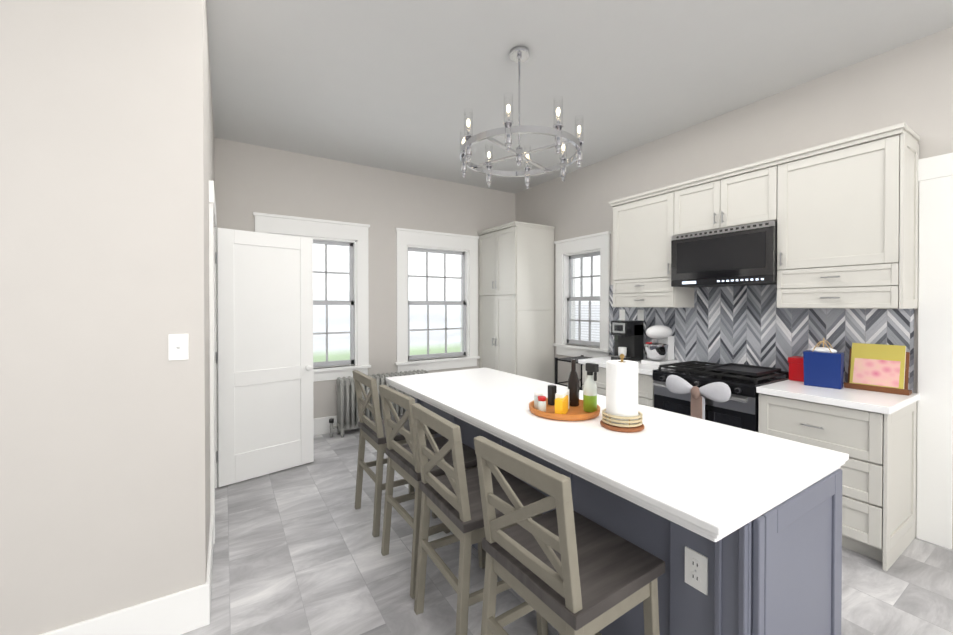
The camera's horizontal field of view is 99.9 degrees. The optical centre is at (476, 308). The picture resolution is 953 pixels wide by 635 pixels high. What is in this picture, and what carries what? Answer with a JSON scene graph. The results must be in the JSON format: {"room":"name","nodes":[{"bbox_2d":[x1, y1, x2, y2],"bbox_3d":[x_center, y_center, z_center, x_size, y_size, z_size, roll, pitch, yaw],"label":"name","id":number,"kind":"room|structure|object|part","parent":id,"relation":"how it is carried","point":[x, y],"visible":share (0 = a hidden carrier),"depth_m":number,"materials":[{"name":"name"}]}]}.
{"room":"kitchen","nodes":[
{"label":"kitchen","id":0,"kind":"room"},
{"bbox_2d":[0,0,209,634],"bbox_3d":[-3.198,-0.109,0.703,4.505,3.150,0.160,0,1,-32],"label":"wall","id":1,"kind":"structure","parent":0,"point":[107,172],"depth_m":1.65,"materials":[{"name":"beige paint"}]},
{"bbox_2d":[39,579,211,634],"bbox_3d":[-3.145,1.372,0.646,4.521,0.190,0.020,0,1,-32],"label":"baseboard","id":2,"kind":"structure","parent":1,"relation":"attached to","point":[183,611],"depth_m":1.74,"materials":[{"name":"white paint"}]},
{"bbox_2d":[168,334,188,360],"bbox_3d":[-1.324,0.173,1.777,0.072,0.116,0.023,0,1,-32],"label":"switch plate","id":3,"kind":"object","parent":1,"relation":"attached to","point":[178,346],"visible":1,"depth_m":1.78,"materials":[{"name":"white plastic"}]},
{"bbox_2d":[208,40,214,191],"bbox_3d":[-2.053,-0.126,2.960,0.160,3.150,2.400,0,1,-32],"label":"wall","id":4,"kind":"structure","parent":0,"point":[211,173],"depth_m":2.83,"materials":[{"name":"beige paint"}]},
{"bbox_2d":[206,514,213,578],"bbox_3d":[-1.437,1.360,2.160,0.016,0.190,0.701,0,1,-32],"label":"baseboard","id":5,"kind":"structure","parent":4,"relation":"attached to","point":[211,540],"depth_m":2.12,"materials":[{"name":"white paint"}]},
{"bbox_2d":[209,180,216,543],"bbox_3d":[-1.957,0.335,2.836,0.186,2.230,1.030,0,1,-32],"label":"door frame","id":6,"kind":"structure","parent":4,"relation":"attached to","point":[212,340],"depth_m":2.46,"materials":[{"name":"white paint"}]},
{"bbox_2d":[215,228,313,486],"bbox_3d":[-1.825,0.394,3.495,0.763,2.078,0.253,0,1,-32],"label":"door","id":7,"kind":"structure","parent":4,"relation":"in","point":[264,357],"depth_m":3.43,"materials":[{"name":"white paint"}]},
{"bbox_2d":[214,138,514,418],"bbox_3d":[-2.891,-0.134,3.981,8.520,3.150,0.220,0,1,-32],"label":"wall","id":8,"kind":"structure","parent":0,"point":[250,179],"depth_m":4.84,"materials":[{"name":"beige paint"}]},
{"bbox_2d":[253,212,370,381],"bbox_3d":[-1.860,-0.088,4.588,1.240,1.830,0.252,0,1,-32],"label":"window","id":9,"kind":"structure","parent":8,"relation":"in","point":[354,236],"depth_m":4.71,"materials":[{"name":"white paint"}]},
{"bbox_2d":[313,415,356,435],"bbox_3d":[-1.295,1.340,4.858,3.135,0.190,0.016,0,1,-32],"label":"baseboard","id":10,"kind":"structure","parent":8,"relation":"attached to","point":[320,425],"depth_m":4.56,"materials":[{"name":"white paint"}]},
{"bbox_2d":[343,228,479,372],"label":"window","id":11,"kind":"structure","parent":8,"relation":"in","point":[427,242],"depth_m":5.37,"materials":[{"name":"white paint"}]},
{"bbox_2d":[181,428,952,634],"bbox_3d":[-0.532,1.530,0.250,8.520,0.120,9.070,0,1,-32],"label":"floor","id":12,"kind":"structure","parent":0,"point":[296,550],"depth_m":2.19,"materials":[{"name":"grey tile"}]},
{"bbox_2d":[329,369,428,437],"bbox_3d":[-1.138,1.111,4.775,1.194,0.648,0.193,0,1,-32],"label":"radiator","id":13,"kind":"object","parent":12,"relation":"on","point":[347,414],"visible":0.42,"depth_m":4.54,"materials":[{"name":"silver metal"}]},
{"bbox_2d":[353,370,437,536],"bbox_3d":[-0.580,0.949,2.833,0.473,1.005,0.450,0,1,-32],"label":"bar stool","id":14,"kind":"object","parent":12,"relation":"on","point":[372,432],"visible":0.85,"depth_m":2.66,"materials":[{"name":"brown wood"}]},
{"bbox_2d":[379,385,485,598],"bbox_3d":[-0.258,0.953,2.303,0.482,1.005,0.458,0,1,-32],"label":"bar stool","id":15,"kind":"object","parent":12,"relation":"on","point":[403,460],"visible":0.65,"depth_m":2.20,"materials":[{"name":"brown wood"}]},
{"bbox_2d":[412,403,547,634],"bbox_3d":[0.003,0.956,1.841,0.486,1.005,0.462,0,1,-32],"label":"bar stool","id":16,"kind":"object","parent":12,"relation":"on","point":[451,499],"visible":0.69,"depth_m":1.72,"materials":[{"name":"brown wood"}]},
{"bbox_2d":[477,221,554,383],"bbox_3d":[0.521,0.175,5.485,0.679,2.510,0.868,0,1,-32],"label":"pantry cabinet","id":17,"kind":"object","parent":12,"relation":"on","point":[516,297],"visible":0.83,"depth_m":5.18,"materials":[{"name":"beige paint"}]},
{"bbox_2d":[474,436,664,634],"bbox_3d":[0.305,0.960,1.381,0.486,1.005,0.462,0,1,-32],"label":"bar stool","id":18,"kind":"object","parent":12,"relation":"on","point":[563,568],"visible":1,"depth_m":1.28,"materials":[{"name":"brown wood"}]},
{"bbox_2d":[555,355,591,389],"bbox_3d":[1.204,1.002,4.525,0.444,0.870,0.444,0,1,-32],"label":"utility cart","id":19,"kind":"object","parent":12,"relation":"on","point":[568,359],"visible":0.21,"depth_m":4.58,"materials":[{"name":"metal"}]},
{"bbox_2d":[412,396,841,634],"bbox_3d":[0.431,1.024,2.348,0.710,0.860,2.440,0,1,-32],"label":"kitchen island","id":20,"kind":"object","parent":12,"relation":"on","point":[781,574],"depth_m":1.32,"materials":[{"name":"grey paint"}]},
{"bbox_2d":[386,372,847,543],"bbox_3d":[0.346,0.579,2.291,0.914,0.032,2.444,0,1,-32],"label":"island countertop","id":21,"kind":"structure","parent":20,"relation":"on","point":[712,483],"depth_m":1.49,"materials":[{"name":"white stone"}]},
{"bbox_2d":[529,359,599,420],"bbox_3d":[0.456,0.408,2.087,0.364,0.264,0.364,0,1,-32],"label":"round tray","id":22,"kind":"object","parent":21,"relation":"on","point":[568,404],"visible":1,"depth_m":2.03,"materials":[{"name":"brown wood"}]},
{"bbox_2d":[533,391,546,412],"bbox_3d":[0.331,0.483,2.078,0.071,0.086,0.101,0,1,-32],"label":"jar","id":23,"kind":"object","parent":22,"relation":"on","point":[539,400],"depth_m":2.04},
{"bbox_2d":[547,384,556,405],"bbox_3d":[0.412,0.473,2.181,0.035,0.105,0.035,0,1,-32],"label":"jar","id":24,"kind":"object","parent":22,"relation":"on","point":[552,389],"depth_m":2.17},
{"bbox_3d":[0.525,0.401,2.166,0.062,0.250,0.061,0,1,-32],"label":"bottle dark glass","id":25,"kind":"part","parent":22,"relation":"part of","materials":[{"name":"brown glass"}]},
{"bbox_2d":[583,362,598,412],"bbox_3d":[0.584,0.404,2.043,0.068,0.245,0.079,0,1,-32],"label":"spray bottle","id":26,"kind":"object","parent":22,"relation":"on","point":[590,387],"depth_m":2.02,"materials":[{"name":"plastic"}]},
{"bbox_2d":[600,354,643,432],"bbox_3d":[0.667,0.375,1.836,0.190,0.333,0.190,0,1,-32],"label":"paper towel holder","id":27,"kind":"object","parent":21,"relation":"on","point":[621,413],"visible":1,"depth_m":1.78,"materials":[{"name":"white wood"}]},
{"bbox_2d":[578,356,675,407],"bbox_3d":[1.530,0.984,3.916,0.649,0.915,0.838,0,1,-32],"label":"base cabinet","id":28,"kind":"object","parent":12,"relation":"on","point":[645,387],"visible":0.21,"depth_m":3.57,"materials":[{"name":"beige paint"}]},
{"bbox_2d":[611,320,643,360],"bbox_3d":[1.505,0.325,4.074,0.266,0.400,0.255,0,1,-32],"label":"coffee maker","id":29,"kind":"object","parent":28,"relation":"on","point":[628,339],"visible":0.94,"depth_m":3.99,"materials":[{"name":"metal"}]},
{"bbox_2d":[641,325,678,365],"bbox_3d":[1.720,0.343,3.781,0.365,0.368,0.215,0,1,-32],"label":"stand mixer","id":30,"kind":"object","parent":28,"relation":"on","point":[659,349],"visible":1,"depth_m":3.71,"materials":[{"name":"metal"}]},
{"bbox_2d":[653,361,788,431],"bbox_3d":[1.921,0.955,3.203,0.749,0.984,0.772,0,1,-32],"label":"range oven","id":31,"kind":"object","parent":12,"relation":"on","point":[726,394],"visible":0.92,"depth_m":2.99,"materials":[{"name":"black metal"}]},
{"bbox_2d":[756,380,919,570],"bbox_3d":[2.345,0.994,2.624,0.649,0.915,0.648,0,1,-32],"label":"base cabinet","id":32,"kind":"object","parent":12,"relation":"on","point":[873,434],"visible":0.58,"depth_m":2.36,"materials":[{"name":"beige paint"}]},
{"bbox_2d":[788,356,803,381],"bbox_3d":[2.400,0.448,2.951,0.130,0.170,0.130,0,1,-32],"label":"gift box","id":33,"kind":"object","parent":32,"relation":"on","point":[796,369],"visible":0.5,"depth_m":2.93,"materials":[{"name":"red cardboard"}]},
{"bbox_2d":[803,338,843,388],"bbox_3d":[2.373,0.370,2.739,0.112,0.330,0.198,0,1,-40],"label":"gift bag","id":34,"kind":"object","parent":32,"relation":"on","point":[823,366],"visible":1,"depth_m":2.70,"materials":[{"name":"paper"}]},
{"bbox_2d":[844,343,911,395],"bbox_3d":[2.615,0.386,2.613,0.125,0.300,0.300,0,1,-36],"label":"cookbook","id":35,"kind":"object","parent":32,"relation":"on","point":[879,368],"visible":1,"depth_m":2.59,"materials":[{"name":"yellow paper"}]},
{"bbox_2d":[206,0,952,193],"bbox_3d":[-0.532,-1.740,0.225,8.520,0.120,9.070,0,1,-32],"label":"ceiling","id":36,"kind":"structure","parent":0,"point":[397,85],"depth_m":2.81,"materials":[{"name":"paint"}]},
{"bbox_2d":[460,46,583,188],"bbox_3d":[0.284,-1.300,2.657,0.826,0.797,0.827,0,1,-32],"label":"chandelier","id":37,"kind":"object","parent":36,"relation":"hanging from","point":[518,54],"visible":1,"depth_m":2.56,"materials":[{"name":"silver metal"}]},
{"bbox_2d":[515,26,952,548],"bbox_3d":[3.038,-0.121,2.356,0.220,3.150,8.850,0,1,-32],"label":"wall","id":38,"kind":"structure","parent":0,"point":[910,85],"depth_m":3.18,"materials":[{"name":"beige paint"}]},
{"bbox_2d":[553,231,610,357],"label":"window","id":39,"kind":"structure","parent":38,"relation":"in","point":[582,247],"depth_m":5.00,"materials":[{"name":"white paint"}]},
{"bbox_2d":[609,187,693,307],"bbox_3d":[1.711,-0.536,3.911,0.335,1.055,0.660,0,1,-32],"label":"upper cabinet","id":40,"kind":"object","parent":38,"relation":"attached to","point":[642,224],"depth_m":3.79,"materials":[{"name":"beige paint"}]},
{"bbox_2d":[673,159,772,235],"bbox_3d":[2.095,-0.849,3.299,0.335,0.420,0.780,0,1,-32],"label":"upper cabinet","id":41,"kind":"object","parent":38,"relation":"attached to","point":[743,196],"depth_m":3.17,"materials":[{"name":"beige paint"}]},
{"bbox_2d":[671,220,777,287],"bbox_3d":[2.077,-0.410,3.291,0.380,0.443,0.774,0,1,-32],"label":"over-the-range microwave","id":42,"kind":"object","parent":41,"relation":"attached to","point":[743,255],"visible":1,"depth_m":3.14,"materials":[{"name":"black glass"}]},
{"bbox_2d":[609,285,913,392],"bbox_3d":[2.150,0.142,3.550,0.010,0.795,2.375,0,1,-32],"label":"tile backsplash","id":43,"kind":"structure","parent":38,"relation":"attached to","point":[754,325],"depth_m":3.27,"materials":[{"name":"grey tile"}]},
{"bbox_2d":[619,310,624,319],"bbox_3d":[1.602,0.073,4.402,0.007,0.116,0.072,0,1,-32],"label":"outlet","id":44,"kind":"object","parent":43,"relation":"attached to","point":[621,312],"depth_m":4.40,"materials":[{"name":"white plastic"}]},
{"bbox_2d":[638,310,643,320],"bbox_3d":[1.725,0.075,4.207,0.007,0.116,0.072,0,1,-32],"label":"outlet","id":45,"kind":"object","parent":43,"relation":"attached to","point":[640,315],"depth_m":4.20,"materials":[{"name":"white plastic"}]},
{"bbox_2d":[773,124,919,308],"bbox_3d":[2.473,-0.526,2.701,0.335,1.055,0.638,0,1,-32],"label":"upper cabinet","id":46,"kind":"object","parent":38,"relation":"attached to","point":[844,213],"depth_m":2.54,"materials":[{"name":"beige paint"}]},
{"bbox_2d":[916,152,952,548],"bbox_3d":[3.089,0.264,2.043,0.030,2.385,1.162,0,1,-32],"label":"door frame","id":47,"kind":"structure","parent":38,"relation":"attached to","point":[935,410],"depth_m":2.46,"materials":[{"name":"white paint"}]},
{"label":"outside","id":48,"kind":"structure","parent":0,"visible":0},
{"bbox_2d":[313,244,349,361],"bbox_3d":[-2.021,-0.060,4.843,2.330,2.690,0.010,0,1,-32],"label":"window","id":49,"kind":"structure","parent":48,"point":[319,289],"depth_m":4.96,"materials":[{"name":"glass"}]}
]}

